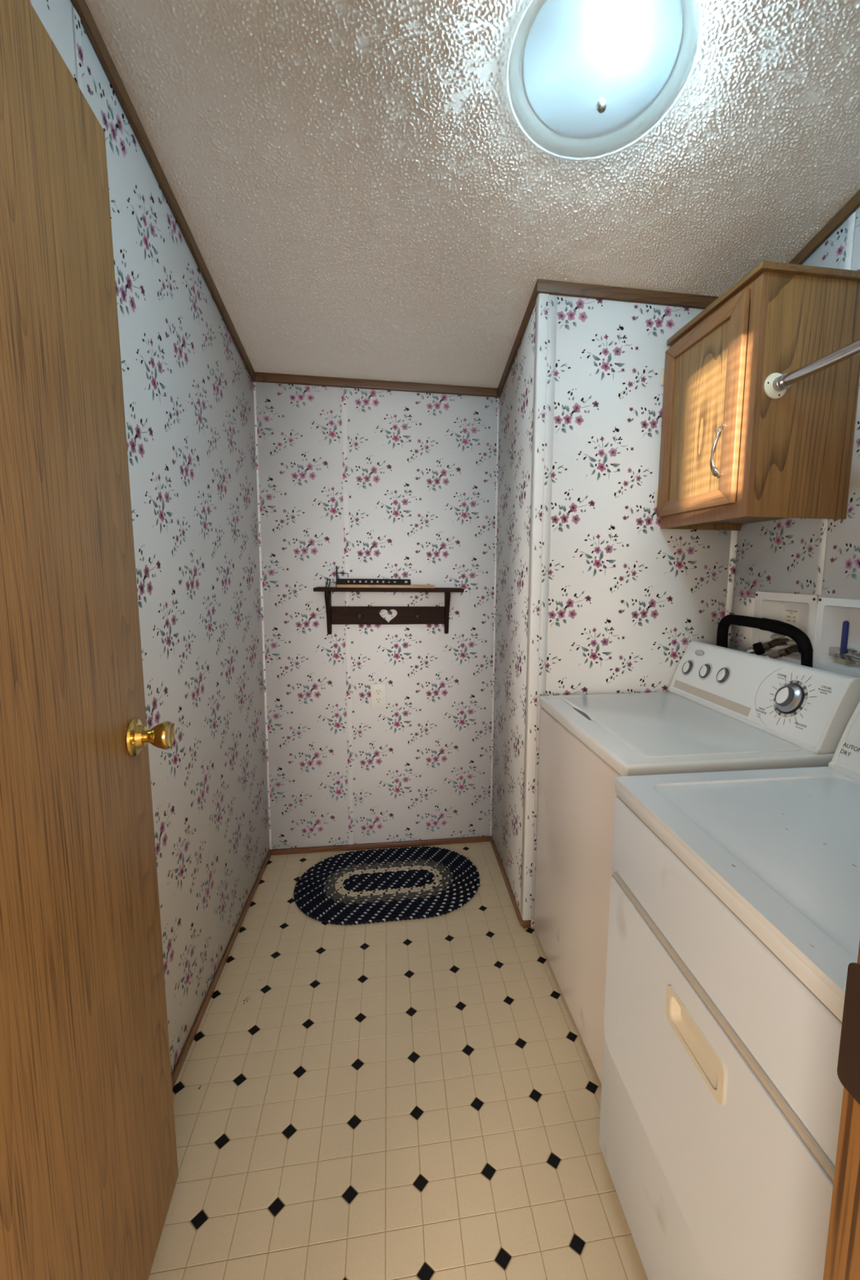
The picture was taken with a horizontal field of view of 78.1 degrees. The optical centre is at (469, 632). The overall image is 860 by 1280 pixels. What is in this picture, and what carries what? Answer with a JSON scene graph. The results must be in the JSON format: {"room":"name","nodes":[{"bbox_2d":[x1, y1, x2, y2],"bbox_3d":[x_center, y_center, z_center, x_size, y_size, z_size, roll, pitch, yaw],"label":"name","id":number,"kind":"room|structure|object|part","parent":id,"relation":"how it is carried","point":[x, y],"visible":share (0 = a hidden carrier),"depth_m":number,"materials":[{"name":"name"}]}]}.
{"room":"laundry room","nodes":[
{"label":"laundry room","id":0,"kind":"room"},
{"bbox_2d":[29,0,269,1074],"bbox_3d":[-0.804,-0.120,1.231,0.080,2.714,2.378,0,7,-8],"label":"wall","id":1,"kind":"structure","parent":0,"point":[188,386],"depth_m":1.50,"materials":[{"name":"paper"}]},
{"bbox_2d":[71,6,85,97],"bbox_3d":[-0.745,0.008,1.121,0.004,2.335,0.022,0,7,-8],"label":"trim","id":2,"kind":"structure","parent":1,"relation":"attached to","point":[76,19],"depth_m":0.98,"materials":[{"name":"paper"}]},
{"bbox_2d":[71,0,255,382],"bbox_3d":[-0.750,-1.160,1.137,0.012,0.468,2.168,0,7,-8],"label":"trim","id":3,"kind":"structure","parent":1,"relation":"attached to","point":[81,6],"depth_m":1.26,"materials":[{"name":"brown wood"}]},
{"bbox_2d":[171,849,271,1088],"bbox_3d":[-0.779,1.161,1.421,0.010,0.026,2.158,0,7,-8],"label":"baseboard","id":4,"kind":"structure","parent":1,"relation":"attached to","point":[186,1048],"depth_m":1.69,"materials":[{"name":"brown wood"}]},
{"bbox_2d":[253,381,499,849],"bbox_3d":[-0.378,-0.032,2.474,1.122,2.253,0.080,0,7,-8],"label":"wall","id":5,"kind":"structure","parent":0,"point":[422,466],"depth_m":2.42,"materials":[{"name":"paper"}]},
{"bbox_2d":[253,382,271,849],"bbox_3d":[-0.922,-0.017,2.353,0.011,2.087,0.002,0,7,-8],"label":"trim","id":6,"kind":"structure","parent":5,"relation":"attached to","point":[254,384],"depth_m":2.34,"materials":[{"name":"paper"}]},
{"bbox_2d":[341,387,354,844],"bbox_3d":[-0.555,-0.019,2.406,0.024,2.087,0.004,0,7,-8],"label":"trim","id":7,"kind":"structure","parent":5,"relation":"attached to","point":[344,390],"depth_m":2.40,"materials":[{"name":"paper"}]},
{"bbox_2d":[255,372,497,397],"bbox_3d":[-0.389,-1.075,2.298,1.036,0.041,0.012,0,7,-8],"label":"trim","id":8,"kind":"structure","parent":5,"relation":"attached to","point":[260,376],"depth_m":2.29,"materials":[{"name":"brown wood"}]},
{"bbox_2d":[370,683,386,708],"bbox_3d":[-0.425,0.298,2.462,0.070,0.117,0.008,0,7,-8],"label":"electrical outlet","id":9,"kind":"object","parent":5,"relation":"attached to","point":[378,691],"visible":1,"depth_m":2.46,"materials":[{"name":"beige plastic"}]},
{"bbox_2d":[375,697,382,703],"bbox_3d":[-0.425,0.318,2.462,0.030,0.027,0.002,0,7,-8],"label":"receptacle","id":10,"kind":"object","parent":9,"relation":"attached to","point":[378,700],"depth_m":2.46,"materials":[{"name":"beige plastic"}]},
{"bbox_2d":[375,688,382,694],"bbox_3d":[-0.424,0.278,2.457,0.030,0.027,0.002,0,7,-8],"label":"receptacle","id":11,"kind":"object","parent":9,"relation":"attached to","point":[378,691],"depth_m":2.46,"materials":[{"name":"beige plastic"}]},
{"bbox_2d":[271,835,489,855],"bbox_3d":[-0.414,1.030,2.551,1.040,0.026,0.011,0,7,-8],"label":"baseboard","id":12,"kind":"structure","parent":5,"relation":"attached to","point":[484,838],"depth_m":2.54,"materials":[{"name":"brown wood"}]},
{"bbox_2d":[313,586,464,634],"bbox_3d":[-0.354,-0.092,2.360,0.647,0.213,0.128,0,7,-8],"label":"wall shelf","id":13,"kind":"object","parent":5,"relation":"attached to","point":[335,615],"visible":1,"depth_m":2.39,"materials":[{"name":"brown wood"}]},
{"bbox_2d":[325,578,337,587],"bbox_3d":[-0.604,-0.214,2.304,0.044,0.037,0.044,0,7,-8],"label":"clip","id":14,"kind":"object","parent":13,"relation":"on","point":[331,584],"visible":0.93,"depth_m":2.29,"materials":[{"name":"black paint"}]},
{"bbox_2d":[337,584,435,588],"bbox_3d":[-0.370,-0.204,2.347,0.424,0.012,0.070,0,7,-8],"label":"wooden board","id":15,"kind":"object","parent":13,"relation":"on","point":[428,586],"visible":0.9,"depth_m":2.31,"materials":[{"name":"brown wood"}]},
{"bbox_2d":[336,565,410,585],"bbox_3d":[-0.422,-0.250,2.333,0.324,0.080,0.024,0,7,-8],"label":"bar","id":16,"kind":"object","parent":15,"relation":"on","point":[339,581],"visible":1,"depth_m":2.33,"materials":[{"name":"black paint"}]},
{"bbox_3d":[-0.580,-0.249,2.307,0.005,0.080,0.018,0,7,-8],"label":"upright post","id":17,"kind":"part","parent":16,"relation":"part of","materials":[{"name":"silver metal"}]},
{"bbox_3d":[-0.369,-0.077,2.415,0.510,0.082,0.014,0,7,-8],"label":"peg rail","id":18,"kind":"part","parent":13,"relation":"part of","materials":[{"name":"brown wood"}]},
{"bbox_2d":[489,397,499,835],"bbox_3d":[0.119,-0.023,2.505,0.009,2.087,0.002,0,7,-8],"label":"trim","id":19,"kind":"structure","parent":5,"relation":"attached to","point":[498,409],"depth_m":2.49,"materials":[{"name":"paper"}]},
{"bbox_2d":[148,840,648,1279],"bbox_3d":[0.127,1.199,1.505,1.908,0.051,2.343,0,7,-8],"label":"floor","id":20,"kind":"structure","parent":0,"point":[416,1099],"depth_m":1.31,"materials":[{"name":"tile"}]},
{"bbox_2d":[293,845,479,924],"bbox_3d":[-0.345,1.071,2.273,0.786,0.011,0.526,0,7,-9],"label":"braided rug","id":21,"kind":"object","parent":20,"relation":"on","point":[373,886],"visible":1,"depth_m":2.23,"materials":[{"name":"fabric"}]},
{"bbox_2d":[534,640,859,1083],"bbox_3d":[0.619,0.616,1.634,0.658,1.090,0.692,0,7,-10],"label":"washing machine","id":22,"kind":"object","parent":20,"relation":"on","point":[726,709],"visible":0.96,"depth_m":1.48,"materials":[{"name":"metal"}]},
{"bbox_3d":[0.574,0.260,1.563,0.429,0.003,0.582,0,7,-10],"label":"lid","id":23,"kind":"part","parent":22,"relation":"part of","materials":[{"name":"white metal"}]},
{"bbox_3d":[0.624,0.278,1.585,0.658,0.038,0.676,0,7,-10],"label":"panel","id":24,"kind":"part","parent":22,"relation":"part of","materials":[{"name":"white metal"}]},
{"bbox_3d":[0.781,0.126,1.892,0.024,0.048,0.051,0,7,-10],"label":"knob","id":25,"kind":"part","parent":22,"relation":"part of","materials":[{"name":"white plastic"}]},
{"bbox_3d":[0.800,0.132,1.795,0.024,0.048,0.051,0,7,-10],"label":"knob","id":26,"kind":"part","parent":22,"relation":"part of","materials":[{"name":"white plastic"}]},
{"bbox_3d":[0.817,0.139,1.703,0.024,0.048,0.051,0,7,-10],"label":"knob","id":27,"kind":"part","parent":22,"relation":"part of","materials":[{"name":"white plastic"}]},
{"bbox_3d":[0.847,0.172,1.420,0.027,0.054,0.057,0,7,-10],"label":"dial knob","id":28,"kind":"part","parent":22,"relation":"part of","materials":[{"name":"white plastic"}]},
{"bbox_2d":[599,701,859,1279],"bbox_3d":[0.691,0.708,0.852,0.706,1.094,0.738,0,7,-8],"label":"dryer","id":29,"kind":"object","parent":20,"relation":"on","point":[734,931],"visible":0.93,"depth_m":0.80,"materials":[{"name":"metal"}]},
{"bbox_2d":[671,996,718,1088],"bbox_3d":[0.348,0.623,0.808,0.011,0.044,0.129,0,7,-8],"label":"handle","id":30,"kind":"object","parent":29,"relation":"on","point":[695,1040],"depth_m":0.81,"materials":[{"name":"beige plastic"}]},
{"bbox_3d":[0.342,0.623,0.807,0.003,0.063,0.154,0,7,-8],"label":"handle plate","id":31,"kind":"part","parent":29,"relation":"part of","materials":[{"name":"beige plastic"}]},
{"bbox_3d":[0.351,0.742,0.804,0.012,0.380,0.678,0,7,-8],"label":"door panel","id":32,"kind":"part","parent":29,"relation":"part of","materials":[{"name":"metal"}]},
{"bbox_3d":[0.703,0.370,0.813,0.690,0.031,0.738,0,7,-8],"label":"panel","id":33,"kind":"part","parent":29,"relation":"part of","materials":[{"name":"metal"}]},
{"bbox_2d":[84,0,859,388],"bbox_3d":[0.156,-1.183,1.217,1.868,0.474,2.308,0,7,-8],"label":"ceiling","id":34,"kind":"structure","parent":0,"point":[365,189],"depth_m":1.32,"materials":[{"name":"paint"}]},
{"bbox_2d":[522,0,684,139],"bbox_3d":[0.270,-1.145,1.093,0.385,0.150,0.380,3,7,18],"label":"ceiling light","id":35,"kind":"object","parent":34,"relation":"attached to","point":[591,68],"visible":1,"depth_m":1.08,"materials":[{"name":"white glass"}]},
{"bbox_3d":[0.291,-1.145,1.023,0.059,0.060,0.097,0,-4,-7],"label":"light bulb","id":36,"kind":"part","parent":35,"relation":"part of","materials":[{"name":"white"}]},
{"bbox_2d":[492,294,557,927],"bbox_3d":[0.200,-0.054,2.184,0.060,2.379,0.650,0,7,-8],"label":"wall","id":37,"kind":"structure","parent":0,"point":[517,396],"depth_m":2.09,"materials":[{"name":"paper"}]},
{"bbox_2d":[489,835,523,926],"bbox_3d":[0.152,1.065,2.315,0.010,0.026,0.646,0,7,-8],"label":"baseboard","id":38,"kind":"structure","parent":37,"relation":"attached to","point":[508,885],"depth_m":2.24,"materials":[{"name":"brown wood"}]},
{"bbox_2d":[497,282,537,397],"bbox_3d":[0.178,-1.101,2.047,0.012,0.168,0.662,0,7,-8],"label":"trim","id":39,"kind":"structure","parent":37,"relation":"attached to","point":[532,302],"depth_m":1.98,"materials":[{"name":"brown wood"}]},
{"bbox_2d":[531,295,731,926],"bbox_3d":[0.632,-0.021,1.951,0.846,2.379,0.060,0,7,-8],"label":"wall","id":40,"kind":"structure","parent":0,"point":[628,595],"depth_m":1.86,"materials":[{"name":"paper"}]},
{"bbox_2d":[523,920,531,928],"bbox_3d":[0.217,1.101,1.993,0.032,0.032,0.004,0,7,-8],"label":"trim","id":41,"kind":"structure","parent":40,"relation":"attached to","point":[526,923],"depth_m":1.99,"materials":[{"name":"brown wood"}]},
{"bbox_2d":[520,293,549,919],"bbox_3d":[0.228,-0.013,1.875,0.036,2.207,0.037,0,7,-8],"label":"trim","id":42,"kind":"structure","parent":40,"relation":"attached to","point":[542,311],"depth_m":1.84,"materials":[{"name":"paper"}]},
{"bbox_2d":[536,279,719,309],"bbox_3d":[0.598,-1.127,1.774,0.766,0.042,0.012,0,7,-8],"label":"trim","id":43,"kind":"structure","parent":40,"relation":"attached to","point":[545,286],"depth_m":1.76,"materials":[{"name":"brown wood"}]},
{"bbox_2d":[725,530,737,648],"bbox_3d":[0.968,-0.444,1.916,0.026,1.335,0.004,0,7,-8],"label":"trim","id":44,"kind":"structure","parent":40,"relation":"attached to","point":[734,539],"depth_m":1.94,"materials":[{"name":"paper"}]},
{"bbox_2d":[729,206,859,671],"bbox_3d":[1.156,-0.083,1.151,0.120,2.706,1.648,0,7,-8],"label":"wall","id":45,"kind":"structure","parent":0,"point":[780,555],"depth_m":1.60,"materials":[{"name":"paper"}]},
{"bbox_2d":[654,261,859,530],"bbox_3d":[0.843,-0.655,1.628,0.354,0.634,0.483,0,7,-8],"label":"upper cabinet","id":46,"kind":"object","parent":45,"relation":"attached to","point":[733,455],"visible":1,"depth_m":1.43,"materials":[{"name":"brown wood"}]},
{"bbox_3d":[0.701,-0.404,1.663,0.017,0.044,0.414,0,7,-8],"label":"rail","id":47,"kind":"part","parent":46,"relation":"part of","materials":[{"name":"brown wood"}]},
{"bbox_3d":[0.708,-0.659,1.634,0.008,0.467,0.296,0,7,-8],"label":"door panel","id":48,"kind":"part","parent":46,"relation":"part of","materials":[{"name":"brown wood"}]},
{"bbox_3d":[0.707,-0.913,1.603,0.017,0.044,0.414,0,7,-8],"label":"rail","id":49,"kind":"part","parent":46,"relation":"part of","materials":[{"name":"brown wood"}]},
{"bbox_3d":[0.843,-0.673,1.860,0.286,0.614,0.012,0,7,-8],"label":"panel","id":50,"kind":"part","parent":46,"relation":"part of","materials":[{"name":"brown wood"}]},
{"bbox_3d":[0.725,-0.645,1.615,0.018,0.614,0.465,0,7,-8],"label":"frame","id":51,"kind":"part","parent":46,"relation":"part of","materials":[{"name":"brown wood"}]},
{"bbox_3d":[0.701,-0.515,1.493,0.033,0.144,0.021,0,7,-8],"label":"door pull","id":52,"kind":"part","parent":46,"relation":"part of","materials":[{"name":"silver metal"}]},
{"bbox_3d":[0.873,-0.369,1.671,0.285,0.012,0.440,0,7,-8],"label":"panel","id":53,"kind":"part","parent":46,"relation":"part of","materials":[{"name":"brown wood"}]},
{"bbox_3d":[0.908,-0.619,1.415,0.286,0.614,0.012,0,7,-8],"label":"panel","id":54,"kind":"part","parent":46,"relation":"part of","materials":[{"name":"brown wood"}]},
{"bbox_2d":[764,338,859,399],"bbox_3d":[0.881,-0.585,0.873,0.065,0.065,1.051,0,7,-8],"label":"hanging rod","id":55,"kind":"object","parent":46,"relation":"attached to","point":[776,384],"visible":1,"depth_m":1.27,"materials":[{"name":"silver metal"}]},
{"bbox_2d":[764,373,786,399],"bbox_3d":[0.806,-0.647,1.384,0.065,0.065,0.012,0,7,-8],"label":"socket","id":56,"kind":"object","parent":55,"relation":"attached to","point":[771,388],"depth_m":1.38,"materials":[{"name":"beige plastic"}]},
{"bbox_2d":[751,591,817,665],"bbox_3d":[1.031,-0.012,1.712,0.109,0.228,0.266,0,7,-8],"label":"washer outlet box","id":57,"kind":"object","parent":45,"relation":"attached to","point":[799,611],"visible":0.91,"depth_m":1.76,"materials":[{"name":"white plastic"}]},
{"bbox_2d":[742,647,755,653],"bbox_3d":[0.956,0.139,1.828,0.100,0.197,0.027,6,9,38],"label":"hose","id":58,"kind":"object","parent":57,"relation":"attached to","point":[750,650],"visible":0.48,"depth_m":1.80,"materials":[{"name":"silver metal"}]},
{"bbox_2d":[716,614,813,667],"bbox_3d":[0.965,0.133,1.772,0.051,0.366,0.404,-1,7,-14],"label":"hose","id":59,"kind":"object","parent":57,"relation":"attached to","point":[802,640],"visible":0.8,"depth_m":1.68,"materials":[{"name":"black rubber"}]},
{"bbox_2d":[762,651,780,658],"bbox_3d":[0.967,0.158,1.753,0.100,0.197,0.027,6,9,38],"label":"hose","id":60,"kind":"object","parent":57,"relation":"attached to","point":[775,655],"visible":0.28,"depth_m":1.72,"materials":[{"name":"silver metal"}]},
{"bbox_3d":[1.034,0.014,1.768,0.044,0.017,0.046,0,7,-8],"label":"tap handle","id":61,"kind":"part","parent":57,"relation":"part of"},
{"bbox_3d":[1.044,0.033,1.696,0.044,0.017,0.046,0,7,-8],"label":"tap handle","id":62,"kind":"part","parent":57,"relation":"part of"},
{"bbox_2d":[789,189,859,264],"bbox_3d":[1.094,-1.188,1.073,0.012,0.338,1.517,0,7,-8],"label":"trim","id":63,"kind":"structure","parent":45,"relation":"attached to","point":[854,203],"depth_m":1.51,"materials":[{"name":"brown wood"}]},
{"bbox_2d":[815,212,857,595],"bbox_3d":[1.039,-0.624,1.501,0.004,1.036,0.022,0,7,-8],"label":"trim","id":64,"kind":"structure","parent":45,"relation":"attached to","point":[852,219],"depth_m":1.53,"materials":[{"name":"white painted wood"}]},
{"bbox_2d":[813,597,859,677],"bbox_3d":[1.085,0.023,1.445,0.081,0.224,0.265,0,7,-8],"label":"outlet box","id":65,"kind":"object","parent":45,"relation":"attached to","point":[837,634],"visible":0.83,"depth_m":1.54,"materials":[{"name":"white plastic"}]},
{"bbox_3d":[1.065,0.059,1.481,0.032,0.026,0.016,-1,7,-13],"label":"valve stem","id":66,"kind":"part","parent":65,"relation":"part of","materials":[{"name":"silver metal"}]},
{"bbox_3d":[0.322,-0.033,0.259,2.028,2.800,0.124,0,7,-8],"label":"wall","id":67,"kind":"structure","parent":0,"visible":0},
{"bbox_2d":[0,0,178,1279],"bbox_3d":[-0.515,0.201,0.633,0.095,1.977,0.742,-1,7,-12],"label":"door","id":68,"kind":"structure","parent":67,"relation":"in","point":[89,1174],"depth_m":0.72,"materials":[{"name":"brown wood"}]},
{"bbox_3d":[-0.553,0.184,0.937,0.041,0.050,0.050,-1,7,-12],"label":"knob","id":69,"kind":"part","parent":68,"relation":"part of","materials":[{"name":"gold metal"}]},
{"bbox_2d":[823,942,859,1279],"bbox_3d":[-0.106,0.270,0.235,0.782,2.094,0.133,0,7,-8],"label":"door frame","id":70,"kind":"structure","parent":67,"relation":"attached to","point":[842,1260],"depth_m":0.35,"materials":[{"name":"brown wood"}]},
{"bbox_3d":[0.255,0.263,0.326,0.002,0.088,0.058,0,7,-8],"label":"strike plate","id":71,"kind":"part","parent":70,"relation":"part of","materials":[{"name":"brown metal"}]}
]}

